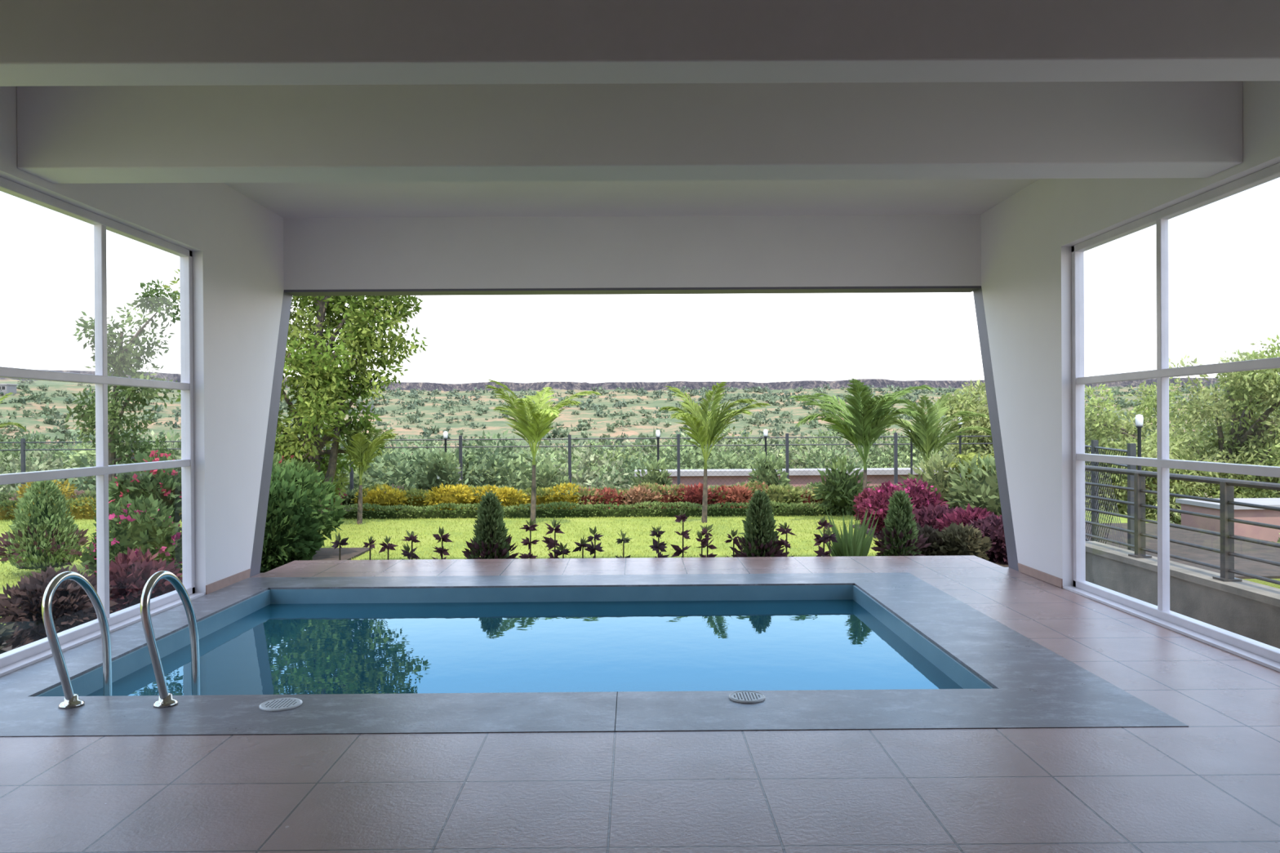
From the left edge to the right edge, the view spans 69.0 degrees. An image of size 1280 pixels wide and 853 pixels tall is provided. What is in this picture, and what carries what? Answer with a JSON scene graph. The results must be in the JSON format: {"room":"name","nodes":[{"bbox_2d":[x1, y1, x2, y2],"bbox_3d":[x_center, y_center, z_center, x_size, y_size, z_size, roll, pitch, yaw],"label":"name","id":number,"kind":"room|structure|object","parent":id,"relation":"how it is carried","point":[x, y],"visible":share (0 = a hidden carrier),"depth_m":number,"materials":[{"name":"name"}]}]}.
{"room":"indoor swimming pool","nodes":[
{"label":"indoor swimming pool","id":0,"kind":"room"},
{"bbox_2d":[0,86,284,592],"bbox_3d":[-3.813,-0.351,2.539,0.190,3.650,15.127,0,0,0],"label":"wall","id":1,"kind":"structure","parent":0,"point":[235,242],"depth_m":8.32,"materials":[{"name":"paint"}]},
{"bbox_2d":[0,176,195,668],"bbox_3d":[-3.863,-0.019,5.381,0.084,2.959,5.250,0,0,0],"label":"frame","id":2,"kind":"object","parent":1,"relation":"attached to","point":[101,224],"visible":0.82,"depth_m":6.68,"materials":[{"name":"plastic"}]},
{"bbox_2d":[0,592,205,676],"bbox_3d":[-3.766,1.450,5.388,0.085,0.019,5.250,0,0,0],"label":"sill","id":3,"kind":"structure","parent":1,"relation":"attached to","point":[24,663],"depth_m":6.30,"materials":[{"name":"plastic"}]},
{"bbox_2d":[205,568,250,594],"bbox_3d":[-3.737,1.406,8.471,0.012,0.077,0.916,0,0,0],"label":"baseboard","id":4,"kind":"structure","parent":1,"relation":"attached to","point":[233,579],"depth_m":8.41,"materials":[{"name":"tile"}]},
{"bbox_2d":[249,290,292,577],"bbox_3d":[-3.857,-0.382,9.633,0.190,3.650,1.437,0,0,0],"label":"trim","id":5,"kind":"structure","parent":1,"relation":"attached to","point":[260,522],"depth_m":9.48,"materials":[{"name":"white paint"}]},
{"bbox_2d":[223,178,1039,217],"bbox_3d":[-0.031,-2.326,2.615,8.100,0.250,15.650,0,0,0],"label":"ceiling","id":6,"kind":"structure","parent":0,"point":[938,196],"depth_m":9.06,"materials":[{"name":"paint"}]},
{"bbox_2d":[16,80,1243,183],"bbox_3d":[-0.048,-1.895,5.792,7.400,0.640,0.360,0,0,0],"label":"ceiling beam","id":7,"kind":"structure","parent":6,"relation":"attached to","point":[1166,129],"depth_m":5.62,"materials":[{"name":"white paint"}]},
{"bbox_2d":[283,213,981,289],"bbox_3d":[-0.073,-1.853,9.997,7.400,0.760,0.250,0,0,0],"label":"wall","id":8,"kind":"structure","parent":0,"point":[651,251],"depth_m":9.87,"materials":[{"name":"paint"}]},
{"bbox_2d":[284,285,981,296],"bbox_3d":[-0.071,-1.461,10.036,7.400,0.024,0.315,0,0,0],"label":"trim","id":9,"kind":"structure","parent":8,"relation":"attached to","point":[946,288],"depth_m":9.95,"materials":[{"name":"white paint"}]},
{"bbox_2d":[0,555,1279,852],"bbox_3d":[-0.004,1.599,2.417,7.780,0.300,15.220,0,0,0],"label":"floor","id":10,"kind":"structure","parent":0,"point":[1211,784],"depth_m":3.81,"materials":[{"name":"tile"}]},
{"bbox_2d":[0,573,1188,737],"bbox_3d":[-0.566,2.183,6.651,6.318,1.503,4.510,0,0,0],"label":"swimming pool","id":11,"kind":"object","parent":10,"relation":"in","point":[587,653],"visible":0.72,"depth_m":6.05,"materials":[{"name":"liquid"}]},
{"bbox_2d":[41,570,199,708],"bbox_3d":[-2.720,1.602,4.939,0.610,1.708,0.602,0,0,0],"label":"pool ladder","id":12,"kind":"object","parent":11,"relation":"attached to","point":[166,700],"visible":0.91,"depth_m":4.82,"materials":[{"name":"silver metal"}]},
{"bbox_2d":[258,697,302,711],"bbox_3d":[-1.865,1.442,4.835,0.210,0.010,0.210,0,0,0],"label":"lid","id":13,"kind":"object","parent":11,"relation":"on","point":[279,704],"visible":1,"depth_m":4.82,"materials":[{"name":"white plastic"}]},
{"bbox_2d":[728,690,764,702],"bbox_3d":[0.564,1.426,4.910,0.190,0.010,0.190,0,0,0],"label":"lid","id":14,"kind":"object","parent":11,"relation":"on","point":[744,696],"visible":1,"depth_m":4.90,"materials":[{"name":"white plastic"}]},
{"bbox_2d":[0,0,1279,86],"bbox_3d":[-0.038,-1.888,4.127,7.400,0.640,0.270,0,0,0],"label":"ceiling beam","id":15,"kind":"structure","parent":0,"point":[43,42],"depth_m":4.00,"materials":[{"name":"white paint"}]},
{"bbox_2d":[981,80,1279,588],"bbox_3d":[3.777,-0.401,2.585,0.190,3.650,15.127,0,0,0],"label":"wall","id":16,"kind":"structure","parent":0,"point":[1028,238],"depth_m":8.33,"materials":[{"name":"paint"}]},
{"bbox_2d":[973,288,1018,571],"bbox_3d":[3.733,-0.432,9.680,0.190,3.650,1.437,0,0,0],"label":"trim","id":17,"kind":"structure","parent":16,"relation":"attached to","point":[1012,559],"depth_m":9.52,"materials":[{"name":"white paint"}]},
{"bbox_2d":[1017,563,1062,587],"bbox_3d":[3.651,1.357,8.517,0.012,0.077,0.916,0,0,0],"label":"baseboard","id":18,"kind":"structure","parent":16,"relation":"attached to","point":[1039,575],"depth_m":8.46,"materials":[{"name":"tile"}]},
{"bbox_2d":[1062,586,1279,671],"bbox_3d":[3.718,1.401,5.434,0.085,0.019,5.250,0,0,0],"label":"sill","id":19,"kind":"structure","parent":16,"relation":"attached to","point":[1251,656],"depth_m":6.33,"materials":[{"name":"plastic"}]},
{"bbox_2d":[1071,162,1279,662],"bbox_3d":[3.796,-0.069,5.428,0.084,2.959,5.250,0,0,0],"label":"frame","id":20,"kind":"object","parent":16,"relation":"attached to","point":[1162,373],"visible":0.93,"depth_m":6.72,"materials":[{"name":"plastic"}]},
{"label":"outside","id":21,"kind":"structure","parent":0,"visible":0},
{"bbox_2d":[0,507,1279,626],"bbox_3d":[-10.130,3.613,8.653,39.800,3.350,29.400,0,0,0],"label":"lawn","id":22,"kind":"structure","parent":21,"point":[456,556],"depth_m":15.88,"materials":[{"name":"green plant"}]},
{"bbox_2d":[0,391,26,431],"bbox_3d":[-13.036,0.614,18.106,1.684,2.605,1.650,0,0,0],"label":"palm tree","id":23,"kind":"object","parent":22,"relation":"on","point":[4,397],"visible":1,"depth_m":18.51,"materials":[{"name":"green plant"}]},
{"bbox_2d":[0,480,89,572],"bbox_3d":[-7.669,1.281,11.977,1.188,1.252,1.126,0,0,0],"label":"bush","id":24,"kind":"object","parent":22,"relation":"on","point":[42,539],"visible":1,"depth_m":11.78,"materials":[{"name":"green plant"}]},
{"bbox_2d":[161,268,428,513],"bbox_3d":[-6.540,-1.532,17.857,4.839,6.875,3.414,0,0,18],"label":"tree","id":25,"kind":"object","parent":22,"relation":"on","point":[322,383],"visible":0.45,"depth_m":17.54,"materials":[{"name":"green plant"}]},
{"bbox_2d":[272,451,319,502],"bbox_3d":[-6.323,1.230,15.511,1.828,1.692,1.891,0,0,0],"label":"bush","id":26,"kind":"object","parent":22,"relation":"on","point":[277,458],"visible":0.02,"depth_m":15.58,"materials":[{"name":"green plant"}]},
{"bbox_2d":[324,417,398,524],"bbox_3d":[-5.420,0.832,17.892,1.450,2.076,1.776,0,0,-19],"label":"palm tree","id":27,"kind":"object","parent":22,"relation":"on","point":[378,440],"visible":0.84,"depth_m":17.63,"materials":[{"name":"green plant"}]},
{"bbox_2d":[0,514,880,588],"bbox_3d":[-3.572,1.841,15.137,21.053,0.052,8.472,0,0,0],"label":"grass blades","id":28,"kind":"object","parent":22,"relation":"on","point":[709,516],"visible":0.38,"depth_m":15.74,"materials":[{"name":"green plant"}]},
{"bbox_2d":[484,379,599,524],"bbox_3d":[-2.064,0.478,17.617,2.136,2.740,2.434,0,0,22],"label":"palm tree","id":29,"kind":"object","parent":22,"relation":"on","point":[533,423],"visible":1,"depth_m":17.41,"materials":[{"name":"green plant"}]},
{"bbox_2d":[325,500,858,519],"bbox_3d":[-0.901,1.663,18.904,10.852,0.339,0.501,0,0,0],"label":"clipped hedge","id":30,"kind":"object","parent":22,"relation":"on","point":[390,513],"visible":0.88,"depth_m":18.79,"materials":[{"name":"green plant"}]},
{"bbox_2d":[0,505,1279,651],"bbox_3d":[-7.718,1.888,13.061,34.700,0.030,20.200,0,0,0],"label":"soil","id":31,"kind":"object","parent":22,"relation":"on","point":[1252,549],"visible":0.09,"depth_m":13.43,"materials":[{"name":"brown soil"}]},
{"bbox_2d":[0,622,14,653],"bbox_3d":[-5.071,1.633,6.649,0.944,0.782,0.979,0,0,0],"label":"shrub","id":32,"kind":"object","parent":31,"relation":"on","point":[6,631],"visible":0.88,"depth_m":6.90,"materials":[{"name":"green plant"}]},
{"bbox_2d":[15,479,77,505],"bbox_3d":[-13.093,1.509,20.532,1.079,1.003,1.067,0,0,0],"label":"bush","id":33,"kind":"object","parent":31,"relation":"on","point":[64,491],"visible":0.25,"depth_m":20.50,"materials":[{"name":"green plant"}]},
{"bbox_2d":[0,564,118,649],"bbox_3d":[-4.944,1.586,7.899,0.969,0.850,0.975,0,0,0],"label":"shrub","id":34,"kind":"object","parent":31,"relation":"on","point":[71,606],"visible":0.59,"depth_m":7.66,"materials":[{"name":"purple plant"}]},
{"bbox_2d":[0,496,182,519],"bbox_3d":[-11.210,1.652,19.240,8.888,0.494,0.780,0,0,0],"label":"clipped hedge","id":35,"kind":"object","parent":31,"relation":"on","point":[85,512],"visible":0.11,"depth_m":19.03,"materials":[{"name":"green plant"}]},
{"bbox_2d":[63,279,181,484],"bbox_3d":[-11.000,-0.648,20.002,2.294,5.120,2.078,-1,0,-41],"label":"tree","id":36,"kind":"object","parent":31,"relation":"on","point":[120,361],"visible":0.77,"depth_m":19.89,"materials":[{"name":"green plant"}]},
{"bbox_2d":[78,493,182,608],"bbox_3d":[-5.258,1.366,9.649,1.021,1.344,1.092,0,0,0],"label":"bush","id":37,"kind":"object","parent":31,"relation":"on","point":[135,532],"visible":0.5,"depth_m":9.54,"materials":[{"name":"green plant"}]},
{"bbox_2d":[95,546,182,615],"bbox_3d":[-4.716,1.575,8.778,0.788,0.892,0.827,0,0,0],"label":"shrub","id":38,"kind":"object","parent":31,"relation":"on","point":[130,573],"visible":0.48,"depth_m":8.61,"materials":[{"name":"purple plant"}]},
{"bbox_2d":[108,449,182,550],"bbox_3d":[-5.969,1.158,11.416,1.102,1.754,1.098,0,0,0],"label":"bush","id":39,"kind":"object","parent":31,"relation":"on","point":[164,485],"visible":0.33,"depth_m":11.17,"materials":[{"name":"green plant"}]},
{"bbox_2d":[259,478,323,573],"bbox_3d":[-4.275,1.309,10.857,1.105,1.424,1.044,0,0,0],"label":"bush","id":40,"kind":"object","parent":31,"relation":"on","point":[287,537],"visible":0.58,"depth_m":10.68,"materials":[{"name":"green plant"}]},
{"bbox_2d":[270,461,346,556],"bbox_3d":[-5.007,1.263,13.226,1.677,1.551,1.705,0,0,0],"label":"bush","id":41,"kind":"object","parent":31,"relation":"on","point":[304,479],"visible":0.3,"depth_m":13.16,"materials":[{"name":"green plant"}]},
{"bbox_2d":[330,532,350,559],"bbox_3d":[-3.410,1.540,10.618,0.230,0.692,0.249,-1,0,-33],"label":"plant","id":42,"kind":"object","parent":31,"relation":"on","point":[343,542],"visible":0.62,"depth_m":10.60,"materials":[{"name":"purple plant"}]},
{"bbox_2d":[362,486,408,511],"bbox_3d":[-5.386,1.603,19.767,0.952,0.671,0.982,0,0,0],"label":"bush","id":43,"kind":"object","parent":31,"relation":"on","point":[380,498],"visible":0.73,"depth_m":19.52,"materials":[{"name":"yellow plant"}]},
{"bbox_2d":[378,535,398,559],"bbox_3d":[-2.815,1.546,10.397,0.231,0.675,0.257,-1,0,-30],"label":"plant","id":44,"kind":"object","parent":31,"relation":"on","point":[387,540],"visible":0.58,"depth_m":10.38,"materials":[{"name":"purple plant"}]},
{"bbox_2d":[400,529,420,559],"bbox_3d":[-2.577,1.516,10.413,0.229,0.730,0.239,0,0,0],"label":"plant","id":45,"kind":"object","parent":31,"relation":"on","point":[411,538],"visible":0.59,"depth_m":10.40,"materials":[{"name":"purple plant"}]},
{"bbox_2d":[400,542,420,559],"bbox_3d":[-2.642,1.595,10.620,0.244,0.571,0.294,0,0,13],"label":"plant","id":46,"kind":"object","parent":31,"relation":"on","point":[406,553],"visible":0.49,"depth_m":10.62,"materials":[{"name":"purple plant"}]},
{"bbox_2d":[414,451,464,496],"bbox_3d":[-4.552,1.283,21.196,1.159,1.465,1.200,0,0,0],"label":"shrub","id":47,"kind":"object","parent":31,"relation":"on","point":[440,473],"visible":0.62,"depth_m":20.96,"materials":[{"name":"green plant"}]},
{"bbox_2d":[431,526,452,559],"bbox_3d":[-2.250,1.497,10.492,0.247,0.763,0.251,0,0,45],"label":"plant","id":48,"kind":"object","parent":31,"relation":"on","point":[442,551],"visible":0.69,"depth_m":10.47,"materials":[{"name":"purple plant"}]},
{"bbox_2d":[422,483,475,510],"bbox_3d":[-4.033,1.563,19.773,1.080,0.735,1.108,0,0,0],"label":"bush","id":49,"kind":"object","parent":31,"relation":"on","point":[446,495],"visible":0.72,"depth_m":19.51,"materials":[{"name":"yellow plant"}]},
{"bbox_2d":[350,481,586,511],"bbox_3d":[-3.660,1.531,20.184,5.030,0.640,1.021,0,0,0],"label":"hedge","id":50,"kind":"object","parent":31,"relation":"on","point":[417,500],"visible":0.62,"depth_m":19.92,"materials":[{"name":"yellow plant"}]},
{"bbox_2d":[462,490,519,559],"bbox_3d":[-1.719,1.301,10.656,0.683,1.148,0.714,0,0,0],"label":"bush","id":51,"kind":"object","parent":31,"relation":"on","point":[490,542],"visible":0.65,"depth_m":10.55,"materials":[{"name":"green plant"}]},
{"bbox_2d":[493,485,529,509],"bbox_3d":[-2.780,1.587,19.784,0.914,0.671,0.944,0,0,0],"label":"bush","id":52,"kind":"object","parent":31,"relation":"on","point":[508,498],"visible":0.51,"depth_m":19.56,"materials":[{"name":"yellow plant"}]},
{"bbox_2d":[518,519,539,559],"bbox_3d":[-1.238,1.445,10.409,0.266,0.855,0.258,0,0,0],"label":"plant","id":53,"kind":"object","parent":31,"relation":"on","point":[531,527],"visible":0.89,"depth_m":10.39,"materials":[{"name":"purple plant"}]},
{"bbox_2d":[524,461,570,495],"bbox_3d":[-2.079,1.391,21.205,1.133,1.224,1.099,0,0,0],"label":"shrub","id":54,"kind":"object","parent":31,"relation":"on","point":[548,478],"visible":0.48,"depth_m":21.03,"materials":[{"name":"green plant"}]},
{"bbox_2d":[541,517,564,558],"bbox_3d":[-0.974,1.446,10.524,0.261,0.849,0.275,-1,0,-29],"label":"plant","id":55,"kind":"object","parent":31,"relation":"on","point":[551,544],"visible":0.87,"depth_m":10.51,"materials":[{"name":"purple plant"}]},
{"bbox_2d":[551,542,570,558],"bbox_3d":[-0.894,1.586,10.586,0.294,0.568,0.227,0,0,0],"label":"plant","id":56,"kind":"object","parent":31,"relation":"on","point":[562,551],"visible":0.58,"depth_m":10.57,"materials":[{"name":"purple plant"}]},
{"bbox_2d":[0,432,1136,551],"bbox_3d":[-8.277,1.065,16.804,34.430,1.590,11.570,0,0,0],"label":"fence","id":57,"kind":"object","parent":31,"relation":"on","point":[1131,447],"visible":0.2,"depth_m":22.56,"materials":[{"name":"paint"}]},
{"bbox_2d":[571,534,588,558],"bbox_3d":[-0.675,1.546,10.544,0.243,0.645,0.256,0,0,0],"label":"plant","id":58,"kind":"object","parent":31,"relation":"on","point":[581,545],"visible":0.55,"depth_m":10.55,"materials":[{"name":"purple plant"}]},
{"bbox_2d":[583,525,604,558],"bbox_3d":[-0.529,1.496,10.590,0.262,0.742,0.248,0,0,0],"label":"plant","id":59,"kind":"object","parent":31,"relation":"on","point":[592,548],"visible":0.7,"depth_m":10.58,"materials":[{"name":"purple plant"}]},
{"bbox_2d":[614,530,631,558],"bbox_3d":[-0.185,1.520,10.666,0.242,0.689,0.234,0,0,12],"label":"plant","id":60,"kind":"object","parent":31,"relation":"on","point":[624,540],"visible":0.59,"depth_m":10.66,"materials":[{"name":"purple plant"}]},
{"bbox_2d":[619,485,662,508],"bbox_3d":[0.008,1.577,19.836,0.934,0.697,0.875,0,0,0],"label":"bush","id":61,"kind":"object","parent":31,"relation":"on","point":[637,497],"visible":0.7,"depth_m":19.62,"materials":[{"name":"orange plant"}]},
{"bbox_2d":[631,457,672,494],"bbox_3d":[0.271,1.340,21.253,0.985,1.304,1.076,0,0,0],"label":"shrub","id":62,"kind":"object","parent":31,"relation":"on","point":[658,477],"visible":0.45,"depth_m":21.08,"materials":[{"name":"green plant"}]},
{"bbox_2d":[648,524,668,557],"bbox_3d":[0.214,1.482,10.557,0.246,0.761,0.271,0,0,0],"label":"plant","id":63,"kind":"object","parent":31,"relation":"on","point":[657,546],"visible":0.72,"depth_m":10.55,"materials":[{"name":"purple plant"}]},
{"bbox_2d":[670,510,691,557],"bbox_3d":[0.469,1.394,10.597,0.249,0.933,0.252,0,0,0],"label":"plant","id":64,"kind":"object","parent":31,"relation":"on","point":[682,516],"visible":0.98,"depth_m":10.57,"materials":[{"name":"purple plant"}]},
{"bbox_2d":[675,482,715,508],"bbox_3d":[1.161,1.540,19.838,0.900,0.744,0.900,0,0,0],"label":"bush","id":65,"kind":"object","parent":31,"relation":"on","point":[695,495],"visible":0.48,"depth_m":19.62,"materials":[{"name":"red plant"}]},
{"bbox_2d":[690,530,711,557],"bbox_3d":[0.694,1.517,10.562,0.236,0.685,0.246,0,0,43],"label":"plant","id":66,"kind":"object","parent":31,"relation":"on","point":[704,540],"visible":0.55,"depth_m":10.55,"materials":[{"name":"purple plant"}]},
{"bbox_2d":[695,524,717,557],"bbox_3d":[0.758,1.486,10.644,0.268,0.745,0.262,0,0,0],"label":"plant","id":67,"kind":"object","parent":31,"relation":"on","point":[704,530],"visible":0.77,"depth_m":10.63,"materials":[{"name":"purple plant"}]},
{"bbox_2d":[577,480,857,509],"bbox_3d":[1.734,1.495,20.118,6.224,0.655,1.059,0,0,0],"label":"hedge","id":68,"kind":"object","parent":31,"relation":"on","point":[615,498],"visible":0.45,"depth_m":19.85,"materials":[{"name":"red plant"}]},
{"bbox_2d":[724,528,740,557],"bbox_3d":[1.052,1.504,10.530,0.220,0.706,0.274,0,0,0],"label":"plant","id":69,"kind":"object","parent":31,"relation":"on","point":[735,540],"visible":0.54,"depth_m":10.52,"materials":[{"name":"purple plant"}]},
{"bbox_2d":[723,484,753,508],"bbox_3d":[2.120,1.576,19.832,0.790,0.699,0.824,0,0,0],"label":"bush","id":70,"kind":"object","parent":31,"relation":"on","point":[738,497],"visible":0.66,"depth_m":19.65,"materials":[{"name":"red plant"}]},
{"bbox_2d":[729,489,789,557],"bbox_3d":[1.372,1.286,10.666,0.707,1.138,0.687,0,0,0],"label":"bush","id":71,"kind":"object","parent":31,"relation":"on","point":[759,535],"visible":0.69,"depth_m":10.57,"materials":[{"name":"green plant"}]},
{"bbox_2d":[746,452,791,493],"bbox_3d":[2.963,1.248,21.261,1.011,1.422,1.006,0,0,0],"label":"shrub","id":72,"kind":"object","parent":31,"relation":"on","point":[767,473],"visible":0.52,"depth_m":21.06,"materials":[{"name":"green plant"}]},
{"bbox_2d":[760,484,804,507],"bbox_3d":[2.989,1.548,19.839,0.975,0.716,1.010,0,0,0],"label":"bush","id":73,"kind":"object","parent":31,"relation":"on","point":[780,495],"visible":0.61,"depth_m":19.61,"materials":[{"name":"green plant"}]},
{"bbox_2d":[773,521,795,556],"bbox_3d":[1.633,1.458,10.412,0.267,0.793,0.243,0,0,-16],"label":"plant","id":74,"kind":"object","parent":31,"relation":"on","point":[784,530],"visible":0.68,"depth_m":10.42,"materials":[{"name":"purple plant"}]},
{"bbox_2d":[813,515,833,556],"bbox_3d":[2.102,1.430,10.664,0.238,0.839,0.249,0,0,13],"label":"plant","id":75,"kind":"object","parent":31,"relation":"on","point":[823,522],"visible":0.7,"depth_m":10.66,"materials":[{"name":"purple plant"}]},
{"bbox_2d":[818,525,838,556],"bbox_3d":[2.127,1.478,10.473,0.226,0.745,0.261,0,0,30],"label":"plant","id":76,"kind":"object","parent":31,"relation":"on","point":[824,537],"visible":0.56,"depth_m":10.46,"materials":[{"name":"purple plant"}]},
{"bbox_2d":[852,487,874,527],"bbox_3d":[4.162,1.504,16.612,0.754,0.858,0.784,0,0,0],"label":"shrub","id":77,"kind":"object","parent":31,"relation":"on","point":[866,491],"visible":0.18,"depth_m":16.62,"materials":[{"name":"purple plant"}]},
{"bbox_2d":[857,480,916,535],"bbox_3d":[4.061,1.410,15.302,0.928,1.065,0.914,0,0,41],"label":"shrub","id":78,"kind":"object","parent":31,"relation":"on","point":[880,497],"visible":0.38,"depth_m":15.23,"materials":[{"name":"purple plant"}]},
{"bbox_2d":[897,477,948,525],"bbox_3d":[4.803,1.408,16.270,1.045,1.065,0.995,-1,0,-36],"label":"shrub","id":79,"kind":"object","parent":31,"relation":"on","point":[922,495],"visible":0.4,"depth_m":16.06,"materials":[{"name":"purple plant"}]},
{"bbox_2d":[915,522,948,555],"bbox_3d":[3.744,1.598,12.234,0.803,0.679,0.811,0,0,0],"label":"shrub","id":80,"kind":"object","parent":31,"relation":"on","point":[928,531],"visible":0.2,"depth_m":12.03,"materials":[{"name":"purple plant"}]},
{"bbox_2d":[899,451,971,510],"bbox_3d":[5.566,1.214,17.132,1.572,1.537,1.331,0,0,0],"label":"variegated shrub","id":81,"kind":"object","parent":31,"relation":"on","point":[940,480],"visible":0.29,"depth_m":16.90,"materials":[{"name":"green plant"}]},
{"bbox_2d":[911,503,961,534],"bbox_3d":[4.490,1.541,14.044,1.001,0.802,1.030,0,0,0],"label":"shrub","id":82,"kind":"object","parent":31,"relation":"on","point":[925,515],"visible":0.27,"depth_m":13.89,"materials":[{"name":"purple plant"}]},
{"bbox_2d":[928,520,992,560],"bbox_3d":[4.129,1.574,12.044,0.844,0.727,0.811,-1,0,-30],"label":"shrub","id":83,"kind":"object","parent":31,"relation":"on","point":[963,543],"visible":0.53,"depth_m":11.85,"materials":[{"name":"green plant"}]},
{"bbox_2d":[935,503,1001,533],"bbox_3d":[4.808,1.529,13.451,0.983,0.842,0.995,-1,0,-45],"label":"shrub","id":84,"kind":"object","parent":31,"relation":"on","point":[963,516],"visible":0.32,"depth_m":13.34,"materials":[{"name":"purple plant"}]},
{"bbox_2d":[943,451,1001,517],"bbox_3d":[6.049,1.230,16.079,1.540,1.611,1.661,0,0,0],"label":"variegated shrub","id":85,"kind":"object","parent":31,"relation":"on","point":[983,491],"visible":0.44,"depth_m":15.88,"materials":[{"name":"green plant"}]},
{"bbox_2d":[965,511,1008,564],"bbox_3d":[4.816,1.550,12.402,0.990,0.808,1.026,0,0,0],"label":"shrub","id":86,"kind":"object","parent":31,"relation":"on","point":[992,526],"visible":0.39,"depth_m":12.25,"materials":[{"name":"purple plant"}]},
{"bbox_2d":[1134,414,1143,470],"bbox_3d":[7.272,0.798,13.549,0.110,1.950,0.110,0,0,0],"label":"garden lamp post","id":87,"kind":"object","parent":31,"relation":"on","point":[1139,419],"visible":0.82,"depth_m":13.52,"materials":[{"name":"paint"}]},
{"bbox_2d":[658,381,771,523],"bbox_3d":[1.108,0.504,17.738,2.164,2.646,2.303,0,0,-23],"label":"palm tree","id":88,"kind":"object","parent":22,"relation":"on","point":[703,432],"visible":1,"depth_m":17.43,"materials":[{"name":"green plant"}]},
{"bbox_2d":[808,453,873,516],"bbox_3d":[4.115,1.278,18.910,1.162,1.491,1.236,0,0,39],"label":"shrub","id":89,"kind":"object","parent":22,"relation":"on","point":[840,488],"visible":0.81,"depth_m":18.76,"materials":[{"name":"green plant"}]},
{"bbox_2d":[813,507,878,556],"bbox_3d":[2.632,1.399,11.314,0.796,0.889,0.818,0,0,41],"label":"yucca","id":90,"kind":"object","parent":22,"relation":"on","point":[850,544],"visible":0.57,"depth_m":11.24,"materials":[{"name":"green plant"}]},
{"bbox_2d":[788,378,935,490],"bbox_3d":[4.109,0.483,17.337,2.756,2.652,2.473,0,0,0],"label":"palm tree","id":91,"kind":"object","parent":22,"relation":"on","point":[866,421],"visible":0.98,"depth_m":17.06,"materials":[{"name":"green plant"}]},
{"bbox_2d":[871,489,931,555],"bbox_3d":[3.158,1.296,11.334,0.659,1.088,0.697,-1,0,-37],"label":"bush","id":92,"kind":"object","parent":22,"relation":"on","point":[904,540],"visible":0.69,"depth_m":11.22,"materials":[{"name":"green plant"}]},
{"bbox_2d":[883,392,991,466],"bbox_3d":[5.935,0.552,18.703,2.385,2.480,2.025,0,0,30],"label":"palm tree","id":93,"kind":"object","parent":22,"relation":"on","point":[926,438],"visible":0.83,"depth_m":18.39,"materials":[{"name":"green plant"}]},
{"bbox_2d":[941,452,994,480],"bbox_3d":[6.069,1.142,17.020,1.148,1.317,1.406,0,0,0],"label":"shrub","id":94,"kind":"object","parent":22,"relation":"on","point":[970,456],"visible":0.31,"depth_m":16.89,"materials":[{"name":"green plant"}]},
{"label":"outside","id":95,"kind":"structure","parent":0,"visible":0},
{"bbox_2d":[0,369,1279,523],"bbox_3d":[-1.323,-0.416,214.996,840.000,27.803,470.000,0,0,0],"label":"terrain","id":96,"kind":"structure","parent":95,"point":[496,425],"depth_m":211.47,"materials":[{"name":"green plant"}]},
{"bbox_2d":[0,383,17,395],"bbox_3d":[-129.213,-7.144,189.177,3.400,3.000,3.400,0,0,0],"label":"house","id":97,"kind":"structure","parent":96,"relation":"on","point":[6,388],"depth_m":187.97,"materials":[{"name":"white paint"}]},
{"bbox_2d":[0,424,992,497],"bbox_3d":[-12.457,5.030,51.320,83.225,10.598,53.145,0,0,0],"label":"bushes","id":98,"kind":"object","parent":96,"relation":"on","point":[619,471],"visible":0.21,"depth_m":39.74,"materials":[{"name":"green plant"}]},
{"bbox_2d":[0,378,1279,507],"bbox_3d":[40.335,-0.771,186.034,373.667,24.468,214.216,0,0,0],"label":"scrub","id":99,"kind":"object","parent":96,"relation":"on","point":[61,431],"visible":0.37,"depth_m":200.24,"materials":[{"name":"green plant"}]},
{"bbox_2d":[634,467,966,488],"bbox_3d":[5.535,3.858,30.952,11.400,4.860,1.200,0,0,0],"label":"wall","id":100,"kind":"structure","parent":96,"relation":"on","point":[798,477],"depth_m":30.52,"materials":[{"name":"white paint"}]},
{"bbox_2d":[932,378,996,479],"bbox_3d":[9.942,1.908,26.138,3.514,6.573,2.887,0,0,3],"label":"tree","id":101,"kind":"object","parent":96,"relation":"on","point":[969,404],"visible":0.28,"depth_m":25.78,"materials":[{"name":"green plant"}]},
{"bbox_2d":[1084,334,1279,524],"bbox_3d":[16.099,1.267,24.513,11.681,7.825,7.346,0,0,-3],"label":"tree","id":102,"kind":"object","parent":96,"relation":"on","point":[1248,441],"visible":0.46,"depth_m":23.28,"materials":[{"name":"green plant"}]},
{"bbox_2d":[1175,497,1279,542],"bbox_3d":[13.887,3.311,17.951,6.250,3.760,1.500,0,0,0],"label":"neighbouring building","id":103,"kind":"structure","parent":96,"relation":"on","point":[1242,513],"depth_m":17.29,"materials":[{"name":"beige paint"}]},
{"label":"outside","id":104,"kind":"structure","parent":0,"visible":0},
{"bbox_2d":[1084,541,1279,648],"bbox_3d":[5.246,3.300,2.497,0.320,3.830,16.900,0,0,0],"label":"wall","id":105,"kind":"structure","parent":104,"point":[1251,610],"depth_m":8.52,"materials":[{"name":"paint"}]},
{"bbox_2d":[1084,465,1279,585],"bbox_3d":[5.216,0.925,4.936,0.160,0.898,11.800,0,0,0],"label":"balcony railing","id":106,"kind":"object","parent":105,"relation":"on","point":[1227,503],"visible":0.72,"depth_m":8.51,"materials":[{"name":"metal"}]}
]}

